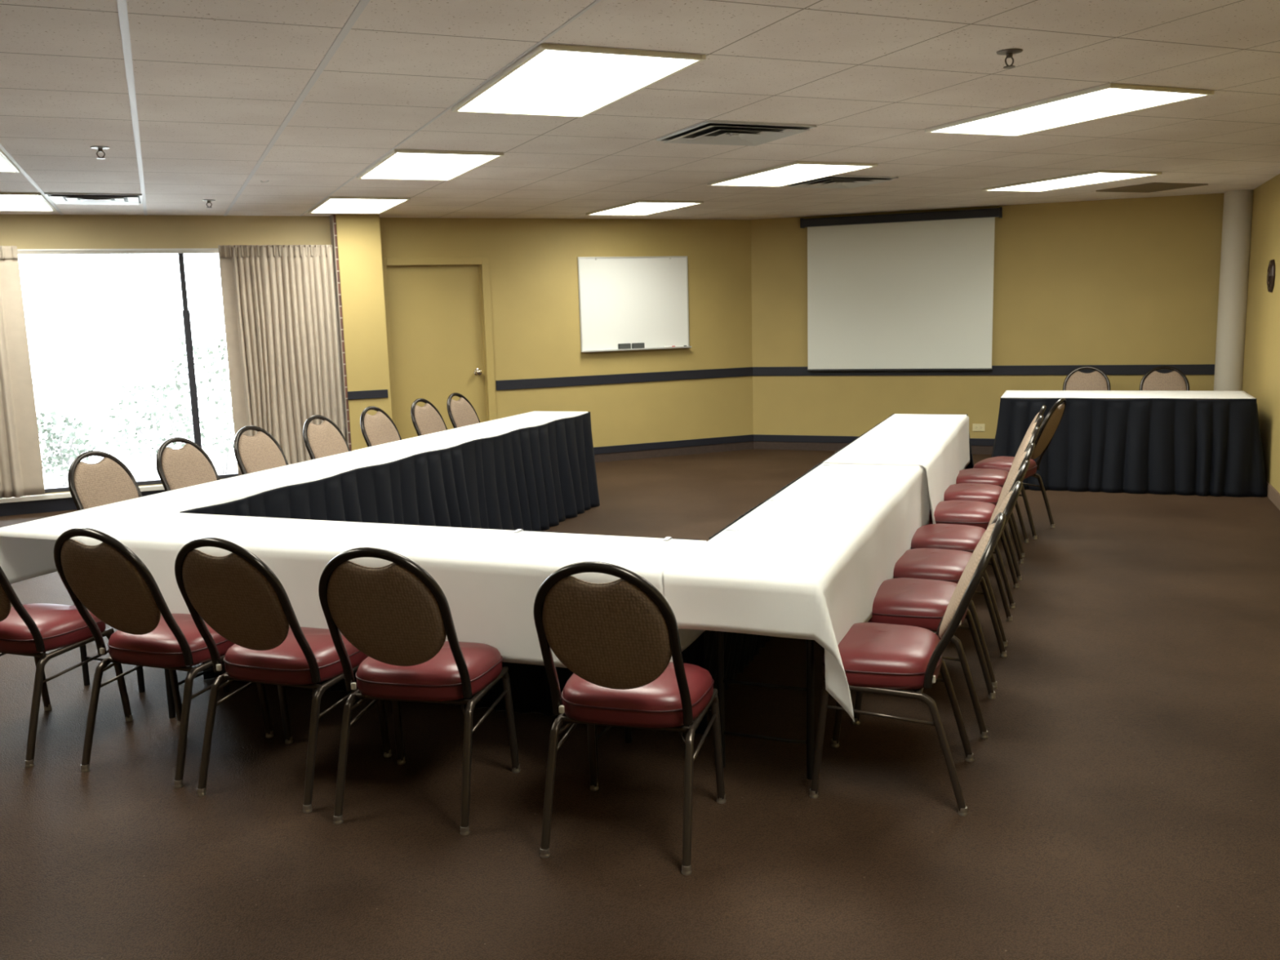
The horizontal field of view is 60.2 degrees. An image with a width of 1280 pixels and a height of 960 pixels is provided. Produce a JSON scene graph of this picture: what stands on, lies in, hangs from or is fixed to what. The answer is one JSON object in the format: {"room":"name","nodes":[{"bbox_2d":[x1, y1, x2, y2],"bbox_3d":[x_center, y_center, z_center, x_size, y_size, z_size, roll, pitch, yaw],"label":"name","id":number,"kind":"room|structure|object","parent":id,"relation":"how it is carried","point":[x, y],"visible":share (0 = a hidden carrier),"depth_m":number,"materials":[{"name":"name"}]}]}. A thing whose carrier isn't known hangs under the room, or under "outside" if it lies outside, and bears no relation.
{"room":"conference room","nodes":[
{"label":"conference room","id":0,"kind":"room"},
{"bbox_2d":[0,213,351,495],"bbox_3d":[-5.426,-0.858,8.604,6.075,2.377,0.336,-5,10,-23],"label":"wall","id":1,"kind":"structure","parent":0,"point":[22,231],"depth_m":9.14,"materials":[{"name":"paint"}]},
{"bbox_2d":[0,489,164,516],"bbox_3d":[-5.320,0.255,8.821,5.845,0.105,0.020,-5,10,-23],"label":"baseboard","id":2,"kind":"structure","parent":1,"relation":"attached to","point":[63,504],"depth_m":9.00,"materials":[{"name":"black"}]},
{"bbox_2d":[17,248,217,250],"bbox_3d":[-4.257,-1.862,8.920,3.440,0.012,0.015,-5,10,-23],"label":"curtain rod","id":3,"kind":"object","parent":1,"relation":"attached to","point":[148,248],"visible":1,"depth_m":8.92,"materials":[{"name":"white metal"}]},
{"bbox_2d":[0,245,44,498],"bbox_3d":[-5.271,-0.807,8.533,1.002,1.960,0.084,-5,10,-23],"label":"curtain","id":4,"kind":"object","parent":3,"relation":"hanging from","point":[21,474],"visible":1,"depth_m":8.72,"materials":[{"name":"beige fabric"}]},
{"bbox_2d":[217,244,345,475],"bbox_3d":[-3.047,-1.031,9.480,0.922,1.935,0.093,-5,10,-23],"label":"curtain","id":5,"kind":"object","parent":3,"relation":"hanging from","point":[279,307],"visible":0.9,"depth_m":9.44,"materials":[{"name":"beige fabric"}]},
{"bbox_2d":[0,249,239,503],"bbox_3d":[-4.259,-0.891,9.151,3.447,1.992,0.141,-5,10,-23],"label":"window","id":6,"kind":"structure","parent":1,"relation":"attached to","point":[186,313],"depth_m":9.26,"materials":[{"name":"grey metal"}]},
{"bbox_2d":[379,217,753,447],"bbox_3d":[-0.764,-1.332,10.790,4.270,2.377,0.121,-5,10,-23],"label":"wall","id":7,"kind":"structure","parent":0,"point":[533,264],"depth_m":10.90,"materials":[{"name":"yellow paint"}]},
{"bbox_2d":[335,213,391,450],"bbox_3d":[-2.461,-1.134,9.835,0.370,2.377,0.320,-5,10,-23],"label":"column","id":8,"kind":"structure","parent":7,"relation":"attached to","point":[358,236],"depth_m":9.64,"materials":[{"name":"yellow paint"}]},
{"bbox_2d":[346,389,388,399],"bbox_3d":[-2.399,-0.753,9.735,0.350,0.072,0.013,-5,10,-23],"label":"trim","id":9,"kind":"structure","parent":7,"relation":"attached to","point":[380,393],"depth_m":9.73,"materials":[{"name":"black"}]},
{"bbox_2d":[382,257,496,439],"bbox_3d":[-1.887,-1.046,10.320,1.045,2.020,0.118,-5,10,-23],"label":"door","id":10,"kind":"structure","parent":7,"relation":"in","point":[438,310],"depth_m":10.30,"materials":[{"name":"paint"}]},
{"bbox_2d":[495,366,752,390],"bbox_3d":[-0.092,-1.020,11.056,2.785,0.093,0.016,-5,10,-23],"label":"trim","id":11,"kind":"structure","parent":7,"relation":"attached to","point":[738,371],"depth_m":11.01,"materials":[{"name":"black wood"}]},
{"bbox_2d":[577,256,691,352],"bbox_3d":[-0.041,-1.749,10.940,1.174,0.915,0.072,-5,10,-23],"label":"whiteboard","id":12,"kind":"object","parent":7,"relation":"attached to","point":[623,300],"visible":1,"depth_m":10.95,"materials":[{"name":"white plastic"}]},
{"bbox_2d":[617,343,631,349],"bbox_3d":[-0.153,-1.321,10.946,0.124,0.062,0.040,-5,10,-23],"label":"eraser","id":13,"kind":"object","parent":12,"relation":"on","point":[620,346],"visible":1,"depth_m":10.93,"materials":[{"name":"grey fabric"}]},
{"bbox_2d":[581,346,691,352],"bbox_3d":[-0.025,-1.304,11.002,1.174,0.016,0.054,-5,10,-23],"label":"marker tray","id":14,"kind":"object","parent":12,"relation":"on","point":[584,348],"depth_m":10.91,"materials":[{"name":"silver metal"}]},
{"bbox_2d":[631,342,644,348],"bbox_3d":[-0.018,-1.334,11.003,0.124,0.062,0.040,-5,10,-23],"label":"eraser","id":15,"kind":"object","parent":12,"relation":"on","point":[634,345],"visible":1,"depth_m":10.98,"materials":[{"name":"grey fabric"}]},
{"bbox_2d":[593,434,753,462],"bbox_3d":[-0.070,-0.285,11.169,2.785,0.155,0.022,-5,10,-23],"label":"baseboard","id":16,"kind":"structure","parent":7,"relation":"attached to","point":[625,455],"depth_m":11.33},
{"bbox_2d":[0,448,1279,959],"bbox_3d":[-2.562,0.756,5.876,11.850,0.120,14.084,2,10,22],"label":"floor","id":17,"kind":"structure","parent":0,"point":[1122,793],"depth_m":3.42,"materials":[{"name":"brown carpet"}]},
{"bbox_2d":[0,566,133,767],"bbox_3d":[-2.277,0.531,4.032,0.445,0.882,0.562,2,10,20],"label":"banquet chair","id":18,"kind":"object","parent":17,"relation":"on","point":[32,629],"visible":0.87,"depth_m":3.95,"materials":[{"name":"red leather"}]},
{"bbox_2d":[67,450,142,511],"bbox_3d":[-2.526,0.296,5.569,0.562,0.882,0.445,2,10,21],"label":"banquet chair","id":19,"kind":"object","parent":17,"relation":"on","point":[108,481],"visible":0.34,"depth_m":5.56,"materials":[{"name":"beige fabric"}]},
{"bbox_2d":[80,644,145,693],"bbox_3d":[-1.901,0.381,5.436,0.455,0.722,2.355,2,10,21],"label":"banquet table","id":20,"kind":"object","parent":17,"relation":"on","point":[84,656],"visible":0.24,"depth_m":4.68,"materials":[{"name":"black metal"}]},
{"bbox_2d":[0,450,419,583],"bbox_3d":[-1.914,0.136,5.401,0.520,0.242,2.407,2,10,21],"label":"tablecloth","id":21,"kind":"object","parent":20,"relation":"on","point":[26,548],"visible":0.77,"depth_m":4.80,"materials":[{"name":"white fabric"}]},
{"bbox_2d":[53,527,273,787],"bbox_3d":[-1.667,0.546,3.832,0.445,0.882,0.562,2,10,21],"label":"banquet chair","id":22,"kind":"object","parent":17,"relation":"on","point":[107,579],"visible":0.89,"depth_m":3.68,"materials":[{"name":"brown metal"}]},
{"bbox_2d":[155,437,220,491],"bbox_3d":[-2.321,0.208,6.093,0.562,0.882,0.445,2,10,21],"label":"banquet chair","id":23,"kind":"object","parent":17,"relation":"on","point":[188,465],"visible":0.3,"depth_m":6.08,"materials":[{"name":"beige fabric"}]},
{"bbox_2d":[233,425,288,475],"bbox_3d":[-2.105,0.115,6.645,0.562,0.882,0.445,2,10,21],"label":"banquet chair","id":24,"kind":"object","parent":17,"relation":"on","point":[260,451],"visible":0.34,"depth_m":6.63,"materials":[{"name":"beige fabric"}]},
{"bbox_2d":[174,537,391,813],"bbox_3d":[-1.181,0.566,3.619,0.445,0.882,0.562,2,10,20],"label":"banquet chair","id":25,"kind":"object","parent":17,"relation":"on","point":[237,594],"visible":0.91,"depth_m":3.47,"materials":[{"name":"brown metal"}]},
{"bbox_2d":[302,414,350,459],"bbox_3d":[-1.875,0.016,7.234,0.562,0.882,0.445,2,10,21],"label":"banquet chair","id":26,"kind":"object","parent":17,"relation":"on","point":[324,439],"visible":0.27,"depth_m":7.22,"materials":[{"name":"beige fabric"}]},
{"bbox_2d":[360,405,401,447],"bbox_3d":[-1.652,-0.080,7.805,0.562,0.882,0.445,2,10,21],"label":"banquet chair","id":27,"kind":"object","parent":17,"relation":"on","point":[379,428],"visible":0.33,"depth_m":7.79,"materials":[{"name":"beige fabric"}]},
{"bbox_2d":[164,660,631,776],"bbox_3d":[-0.940,0.571,4.058,2.331,0.722,0.450,2,10,21],"label":"banquet table","id":28,"kind":"object","parent":17,"relation":"on","point":[171,711],"visible":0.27,"depth_m":4.27,"materials":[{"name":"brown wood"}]},
{"bbox_2d":[80,512,706,667],"bbox_3d":[-0.890,0.421,4.004,2.472,0.426,0.533,2,10,22],"label":"tablecloth","id":29,"kind":"object","parent":28,"relation":"on","point":[490,580],"visible":0.54,"depth_m":3.82,"materials":[{"name":"white fabric"}]},
{"bbox_2d":[214,515,707,736],"bbox_3d":[-0.821,0.525,4.308,2.260,0.728,0.071,2,10,21],"label":"table skirt","id":30,"kind":"object","parent":28,"relation":"attached to","point":[529,683],"visible":0.09,"depth_m":4.21,"materials":[{"name":"black fabric"}]},
{"bbox_2d":[512,528,523,532],"bbox_3d":[-0.446,0.200,4.037,0.020,0.038,0.053,2,10,21],"label":"clip","id":31,"kind":"object","parent":28,"relation":"attached to","point":[517,530],"visible":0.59,"depth_m":4.03,"materials":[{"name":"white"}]},
{"bbox_2d":[662,537,672,540],"bbox_3d":[0.095,0.218,3.828,0.020,0.038,0.053,2,10,21],"label":"clip","id":32,"kind":"object","parent":28,"relation":"attached to","point":[665,538],"visible":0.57,"depth_m":3.82,"materials":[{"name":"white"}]},
{"bbox_2d":[318,546,519,835],"bbox_3d":[-0.691,0.583,3.426,0.445,0.882,0.562,1,9,13],"label":"banquet chair","id":33,"kind":"object","parent":17,"relation":"on","point":[396,614],"visible":1,"depth_m":3.27,"materials":[{"name":"brown metal"}]},
{"bbox_2d":[410,398,447,435],"bbox_3d":[-1.422,-0.179,8.394,0.562,0.882,0.445,2,10,21],"label":"banquet chair","id":34,"kind":"object","parent":17,"relation":"on","point":[427,419],"visible":0.34,"depth_m":8.38,"materials":[{"name":"beige fabric"}]},
{"bbox_2d":[446,392,480,428],"bbox_3d":[-1.235,-0.260,8.872,0.562,0.882,0.445,2,10,21],"label":"banquet chair","id":35,"kind":"object","parent":17,"relation":"on","point":[461,413],"visible":0.34,"depth_m":8.85,"materials":[{"name":"beige fabric"}]},
{"bbox_2d":[533,561,725,875],"bbox_3d":[-0.033,0.604,3.172,0.445,0.882,0.562,1,9,16],"label":"banquet chair","id":36,"kind":"object","parent":17,"relation":"on","point":[619,639],"visible":1,"depth_m":3.01,"materials":[{"name":"brown fabric"}]},
{"bbox_2d":[715,631,813,779],"bbox_3d":[0.731,0.467,4.422,0.450,0.722,2.355,2,10,21],"label":"banquet table","id":37,"kind":"object","parent":17,"relation":"on","point":[809,689],"visible":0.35,"depth_m":3.58,"materials":[{"name":"black metal"}]},
{"bbox_2d":[724,528,738,530],"bbox_3d":[0.325,0.193,3.948,0.053,0.038,0.020,2,10,21],"label":"clip","id":38,"kind":"object","parent":37,"relation":"attached to","point":[726,528],"visible":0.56,"depth_m":3.94,"materials":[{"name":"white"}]},
{"bbox_2d":[662,462,930,721],"bbox_3d":[0.903,0.244,4.701,0.591,0.398,3.163,2,10,21],"label":"tablecloth","id":39,"kind":"object","parent":37,"relation":"on","point":[811,563],"visible":0.86,"depth_m":3.62,"materials":[{"name":"white fabric"}]},
{"bbox_2d":[685,413,973,733],"bbox_3d":[1.264,0.226,5.818,0.731,0.736,4.424,2,10,21],"label":"table skirt","id":40,"kind":"object","parent":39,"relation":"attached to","point":[740,649],"visible":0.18,"depth_m":4.45,"materials":[{"name":"black fabric"}]},
{"bbox_2d":[808,512,1006,816],"bbox_3d":[0.851,0.530,3.491,0.562,0.882,0.445,2,9,19],"label":"banquet chair","id":41,"kind":"object","parent":17,"relation":"on","point":[877,658],"visible":0.91,"depth_m":3.34,"materials":[{"name":"red leather"}]},
{"bbox_2d":[852,480,1022,738],"bbox_3d":[1.103,0.432,4.068,0.562,0.882,0.445,2,10,21],"label":"banquet chair","id":42,"kind":"object","parent":17,"relation":"on","point":[911,602],"visible":0.48,"depth_m":3.94,"materials":[{"name":"red leather"}]},
{"bbox_2d":[893,460,1030,688],"bbox_3d":[1.304,0.348,4.566,0.562,0.882,0.445,2,10,23],"label":"banquet chair","id":43,"kind":"object","parent":17,"relation":"on","point":[927,563],"visible":0.43,"depth_m":4.46,"materials":[{"name":"red leather"}]},
{"bbox_2d":[911,442,1035,647],"bbox_3d":[1.506,0.262,5.074,0.562,0.882,0.445,2,10,21],"label":"banquet chair","id":44,"kind":"object","parent":17,"relation":"on","point":[966,538],"visible":0.44,"depth_m":4.96,"materials":[{"name":"red leather"}]},
{"bbox_2d":[928,426,1039,608],"bbox_3d":[1.743,0.162,5.671,0.562,0.882,0.445,2,10,21],"label":"banquet chair","id":45,"kind":"object","parent":17,"relation":"on","point":[976,513],"visible":0.41,"depth_m":5.54,"materials":[{"name":"red leather"}]},
{"bbox_2d":[943,414,1043,580],"bbox_3d":[1.955,0.073,6.200,0.562,0.882,0.445,2,10,20],"label":"banquet chair","id":46,"kind":"object","parent":17,"relation":"on","point":[988,493],"visible":0.37,"depth_m":6.08,"materials":[{"name":"red leather"}]},
{"bbox_2d":[955,404,1046,557],"bbox_3d":[2.168,-0.018,6.739,0.562,0.882,0.445,2,10,22],"label":"banquet chair","id":47,"kind":"object","parent":17,"relation":"on","point":[982,476],"visible":0.27,"depth_m":6.62,"materials":[{"name":"red leather"}]},
{"bbox_2d":[973,398,1066,539],"bbox_3d":[2.468,-0.102,7.217,0.562,0.882,0.445,5,11,35],"label":"banquet chair","id":48,"kind":"object","parent":17,"relation":"on","point":[1051,423],"visible":0.65,"depth_m":7.10,"materials":[{"name":"brown metal"}]},
{"bbox_2d":[1062,365,1110,390],"bbox_3d":[3.974,-0.557,9.848,0.445,0.882,0.562,2,10,22],"label":"banquet chair","id":49,"kind":"object","parent":17,"relation":"on","point":[1098,380],"visible":0.27,"depth_m":9.98,"materials":[{"name":"beige fabric"}]},
{"bbox_2d":[1004,397,1239,399],"bbox_3d":[3.874,-0.326,8.909,1.800,0.722,0.710,2,10,22],"label":"banquet table","id":50,"kind":"object","parent":17,"relation":"on","point":[1005,397],"visible":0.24,"depth_m":8.54,"materials":[{"name":"white fabric"}]},
{"bbox_2d":[1000,390,1255,398],"bbox_3d":[3.865,-0.687,8.852,1.808,0.003,0.718,2,10,22],"label":"tablecloth","id":51,"kind":"object","parent":50,"relation":"on","point":[1008,393],"visible":1,"depth_m":8.83,"materials":[{"name":"white fabric"}]},
{"bbox_2d":[991,391,1266,497],"bbox_3d":[3.850,-0.320,8.851,2.047,0.728,0.838,2,10,22],"label":"table skirt","id":52,"kind":"object","parent":50,"relation":"attached to","point":[1138,446],"visible":0.88,"depth_m":8.47,"materials":[{"name":"black fabric"}]},
{"bbox_2d":[1139,365,1189,391],"bbox_3d":[4.549,-0.531,9.578,0.445,0.882,0.562,2,10,22],"label":"banquet chair","id":53,"kind":"object","parent":17,"relation":"on","point":[1153,380],"visible":0.31,"depth_m":9.71,"materials":[{"name":"beige fabric"}]},
{"bbox_3d":[-1.044,0.012,7.628,0.455,0.722,2.397,2,10,21],"label":"banquet table","id":54,"kind":"object","parent":17,"relation":"on","visible":0},
{"bbox_2d":[179,411,599,679],"bbox_3d":[-1.301,0.148,6.781,0.554,0.730,4.394,2,10,21],"label":"table skirt","id":55,"kind":"object","parent":54,"relation":"attached to","point":[539,477],"visible":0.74,"depth_m":6.86,"materials":[{"name":"black fabric"}]},
{"bbox_2d":[354,411,587,453],"bbox_3d":[-1.055,-0.218,7.592,0.509,0.276,2.408,2,10,21],"label":"tablecloth","id":56,"kind":"object","parent":54,"relation":"on","point":[445,439],"visible":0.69,"depth_m":7.32,"materials":[{"name":"white fabric"}]},
{"bbox_2d":[0,0,1279,219],"bbox_3d":[-2.630,-1.710,5.488,11.850,0.120,14.084,2,10,22],"label":"ceiling","id":57,"kind":"structure","parent":0,"point":[215,81],"depth_m":4.56,"materials":[{"name":"tile"}]},
{"bbox_2d":[0,149,19,172],"bbox_3d":[-3.491,-1.617,5.493,0.594,0.017,1.204,-5,10,-23],"label":"recessed light","id":58,"kind":"object","parent":57,"relation":"in","point":[6,165],"visible":1,"depth_m":5.90,"materials":[{"name":"white plastic"}]},
{"bbox_2d":[0,155,13,169],"bbox_3d":[-3.491,-1.622,5.492,0.554,0.007,1.164,-5,10,-23],"label":"diffuser","id":59,"kind":"object","parent":58,"relation":"attached to","point":[6,163],"depth_m":5.84,"materials":[{"name":"white plastic"}]},
{"bbox_2d":[0,191,56,211],"bbox_3d":[-4.459,-1.939,7.710,0.594,0.017,1.204,-5,10,-23],"label":"recessed light","id":60,"kind":"object","parent":57,"relation":"in","point":[9,202],"visible":1,"depth_m":7.79,"materials":[{"name":"white plastic"}]},
{"bbox_2d":[0,195,51,209],"bbox_3d":[-4.459,-1.944,7.709,0.554,0.007,1.164,-5,10,-23],"label":"diffuser","id":61,"kind":"object","parent":60,"relation":"attached to","point":[6,202],"depth_m":7.79,"materials":[{"name":"white plastic"}]},
{"bbox_2d":[44,192,142,204],"bbox_3d":[-3.778,-1.950,7.670,0.590,0.022,0.590,-5,10,-23],"label":"ceiling vent","id":62,"kind":"object","parent":57,"relation":"in","point":[56,197],"visible":1,"depth_m":7.61,"materials":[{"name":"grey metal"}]},
{"bbox_2d":[89,146,110,159],"bbox_3d":[-2.662,-1.614,5.450,0.090,0.056,0.090,-5,10,-23],"label":"sprinkler","id":63,"kind":"object","parent":57,"relation":"attached to","point":[100,148],"visible":1,"depth_m":5.44,"materials":[{"name":"silver metal"}]},
{"bbox_2d":[202,199,215,208],"bbox_3d":[-3.131,-2.006,8.023,0.090,0.056,0.090,-5,10,-23],"label":"sprinkler","id":64,"kind":"object","parent":57,"relation":"attached to","point":[208,201],"visible":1,"depth_m":8.02,"materials":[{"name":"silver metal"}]},
{"bbox_2d":[0,0,601,216],"bbox_3d":[-2.687,-1.237,2.886,4.898,0.004,12.687,-5,10,-23],"label":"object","id":65,"kind":"structure","parent":57,"relation":"attached to","point":[122,4],"depth_m":4.16,"materials":[{"name":"white metal"}]},
{"bbox_2d":[307,196,410,213],"bbox_3d":[-2.221,-2.151,8.657,0.594,0.017,1.204,-5,10,-23],"label":"recessed light","id":66,"kind":"object","parent":57,"relation":"in","point":[345,205],"visible":1,"depth_m":8.61,"materials":[{"name":"white plastic"}]},
{"bbox_2d":[313,199,403,212],"bbox_3d":[-2.221,-2.155,8.656,0.554,0.007,1.164,-5,10,-23],"label":"diffuser","id":67,"kind":"object","parent":66,"relation":"attached to","point":[326,205],"depth_m":8.65,"materials":[{"name":"white plastic"}]},
{"bbox_2d":[356,149,503,180],"bbox_3d":[-1.252,-1.828,6.441,0.594,0.017,1.204,-5,10,-23],"label":"recessed light","id":68,"kind":"object","parent":57,"relation":"in","point":[398,164],"visible":1,"depth_m":6.37,"materials":[{"name":"white plastic"}]},
{"bbox_2d":[451,43,706,117],"bbox_3d":[-0.283,-1.506,4.225,0.594,0.017,1.204,-5,10,-23],"label":"recessed light","id":69,"kind":"object","parent":57,"relation":"in","point":[553,80],"visible":1,"depth_m":4.12,"materials":[{"name":"white plastic"}]},
{"bbox_2d":[586,200,703,215],"bbox_3d":[0.018,-2.362,9.605,0.594,0.017,1.204,-5,10,-23],"label":"recessed light","id":70,"kind":"object","parent":57,"relation":"in","point":[638,207],"visible":1,"depth_m":9.56,"materials":[{"name":"white plastic"}]},
{"bbox_2d":[594,202,693,214],"bbox_3d":[0.018,-2.367,9.604,0.554,0.007,1.164,-5,10,-23],"label":"diffuser","id":71,"kind":"object","parent":70,"relation":"attached to","point":[630,208],"depth_m":9.60,"materials":[{"name":"white plastic"}]},
{"bbox_2d":[656,120,816,146],"bbox_3d":[0.473,-1.730,5.530,0.590,0.022,0.590,-5,10,-23],"label":"ceiling vent","id":72,"kind":"object","parent":57,"relation":"in","point":[708,132],"visible":1,"depth_m":5.50,"materials":[{"name":"grey metal"}]},
{"bbox_2d":[706,160,877,186],"bbox_3d":[0.986,-2.039,7.388,0.594,0.017,1.204,-5,10,-23],"label":"recessed light","id":73,"kind":"object","parent":57,"relation":"in","point":[794,172],"visible":1,"depth_m":7.33,"materials":[{"name":"white plastic"}]},
{"bbox_2d":[718,164,863,185],"bbox_3d":[0.986,-2.045,7.388,0.554,0.007,1.164,-5,10,-23],"label":"diffuser","id":74,"kind":"object","parent":73,"relation":"attached to","point":[784,174],"depth_m":7.35,"materials":[{"name":"white plastic"}]},
{"bbox_2d":[785,175,897,188],"bbox_3d":[1.425,-2.130,7.903,0.590,0.022,0.590,-5,10,-23],"label":"ceiling vent","id":75,"kind":"object","parent":57,"relation":"in","point":[833,181],"visible":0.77,"depth_m":7.88,"materials":[{"name":"grey metal"}]},
{"bbox_2d":[995,48,1022,68],"bbox_3d":[1.296,-1.475,3.874,0.090,0.056,0.090,-5,10,-23],"label":"sprinkler","id":76,"kind":"object","parent":57,"relation":"attached to","point":[1009,52],"visible":1,"depth_m":3.86,"materials":[{"name":"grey metal"}]},
{"bbox_2d":[924,83,1213,136],"bbox_3d":[1.955,-1.718,5.172,0.594,0.017,1.204,-5,10,-23],"label":"recessed light","id":77,"kind":"object","parent":57,"relation":"in","point":[1109,100],"visible":1,"depth_m":5.09,"materials":[{"name":"white plastic"}]},
{"bbox_2d":[982,169,1161,191],"bbox_3d":[3.225,-2.251,8.336,0.594,0.017,1.204,-5,10,-23],"label":"recessed light","id":78,"kind":"object","parent":57,"relation":"in","point":[1099,176],"visible":1,"depth_m":8.28,"materials":[{"name":"white plastic"}]},
{"bbox_2d":[995,173,1149,190],"bbox_3d":[3.225,-2.256,8.335,0.554,0.007,1.164,-5,10,-23],"label":"diffuser","id":79,"kind":"object","parent":78,"relation":"attached to","point":[1080,179],"depth_m":8.30,"materials":[{"name":"white plastic"}]},
{"bbox_2d":[1096,182,1208,192],"bbox_3d":[4.181,-2.390,9.032,0.590,0.010,0.590,-5,10,-23],"label":"ceiling vent","id":80,"kind":"object","parent":57,"relation":"in","point":[1149,187],"visible":1,"depth_m":8.99,"materials":[{"name":"brown"}]},
{"bbox_2d":[751,192,1224,438],"bbox_3d":[3.336,-1.440,10.754,4.708,2.377,0.121,2,10,22],"label":"wall","id":81,"kind":"structure","parent":0,"point":[1124,281],"depth_m":10.43,"materials":[{"name":"yellow paint"}]},
{"bbox_2d":[753,434,995,454],"bbox_3d":[3.213,-0.336,10.913,4.333,0.155,0.028,2,10,22],"label":"baseboard","id":82,"kind":"structure","parent":81,"relation":"attached to","point":[987,450],"depth_m":11.46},
{"bbox_2d":[800,207,1002,371],"bbox_3d":[2.541,-1.843,10.885,1.928,1.538,0.100,2,10,22],"label":"projection screen","id":83,"kind":"object","parent":81,"relation":"attached to","point":[902,291],"visible":1,"depth_m":10.86,"materials":[{"name":"white fabric"}]},
{"bbox_2d":[972,423,985,431],"bbox_3d":[3.325,-0.515,10.842,0.116,0.072,0.011,2,10,22],"label":"wall outlet","id":84,"kind":"object","parent":81,"relation":"attached to","point":[975,427],"visible":1,"depth_m":10.84,"materials":[{"name":"beige plastic"}]},
{"bbox_2d":[752,364,1214,375],"bbox_3d":[3.194,-1.071,10.800,4.333,0.093,0.014,2,10,22],"label":"trim","id":85,"kind":"structure","parent":81,"relation":"attached to","point":[1187,369],"depth_m":10.57,"materials":[{"name":"black"}]},
{"bbox_2d":[1241,173,1279,493],"bbox_3d":[2.879,-0.279,3.460,0.122,2.377,13.950,2,10,22],"label":"wall","id":86,"kind":"structure","parent":0,"point":[1261,362],"depth_m":8.64,"materials":[{"name":"yellow paint"}]},
{"bbox_2d":[1213,189,1253,391],"bbox_3d":[5.250,-1.341,9.795,0.236,2.377,0.236,2,10,22],"label":"column","id":87,"kind":"structure","parent":86,"relation":"attached to","point":[1237,204],"depth_m":9.66,"materials":[{"name":"beige paint"}]},
{"bbox_2d":[1266,259,1275,292],"bbox_3d":[4.795,-1.552,8.404,0.036,0.244,0.256,2,10,22],"label":"wall plaque","id":88,"kind":"object","parent":86,"relation":"attached to","point":[1271,268],"visible":1,"depth_m":8.34,"materials":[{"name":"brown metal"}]},
{"bbox_2d":[1266,480,1279,510],"bbox_3d":[2.840,0.847,3.638,0.012,0.100,13.700,2,10,22],"label":"baseboard","id":89,"kind":"structure","parent":86,"relation":"attached to","point":[1273,494],"depth_m":7.98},
{"label":"outside","id":90,"kind":"structure","parent":0,"visible":0},
{"bbox_2d":[33,374,237,488],"bbox_3d":[-9.987,-1.335,23.296,28.000,0.200,29.600,-5,10,-23],"label":"ground","id":91,"kind":"structure","parent":90,"point":[91,400],"depth_m":22.39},
{"bbox_2d":[36,410,96,486],"bbox_3d":[-6.649,-0.337,12.691,0.744,0.947,0.691,-2,9,0],"label":"shrub","id":92,"kind":"object","parent":91,"relation":"on","point":[72,435],"visible":0.77,"depth_m":12.59,"materials":[{"name":"green plant"}]},
{"bbox_2d":[100,385,206,474],"bbox_3d":[-6.037,-0.618,13.760,1.164,1.137,1.268,-2,9,0],"label":"shrub","id":93,"kind":"object","parent":91,"relation":"on","point":[138,428],"visible":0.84,"depth_m":13.68,"materials":[{"name":"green plant"}]},
{"bbox_2d":[164,337,234,474],"bbox_3d":[-4.828,-0.769,12.610,1.102,1.726,1.127,-2,9,0],"label":"shrub","id":94,"kind":"object","parent":91,"relation":"on","point":[227,448],"visible":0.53,"depth_m":12.58,"materials":[{"name":"green plant"}]},
{"bbox_3d":[1.587,0.099,6.614,0.450,0.722,2.397,2,10,21],"label":"banquet table","id":95,"kind":"object","parent":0,"visible":0},
{"bbox_2d":[822,413,969,524],"bbox_3d":[1.612,-0.109,6.551,0.560,0.321,2.438,2,10,21],"label":"tablecloth","id":96,"kind":"object","parent":95,"relation":"on","point":[939,443],"visible":0.97,"depth_m":6.27,"materials":[{"name":"white fabric"}]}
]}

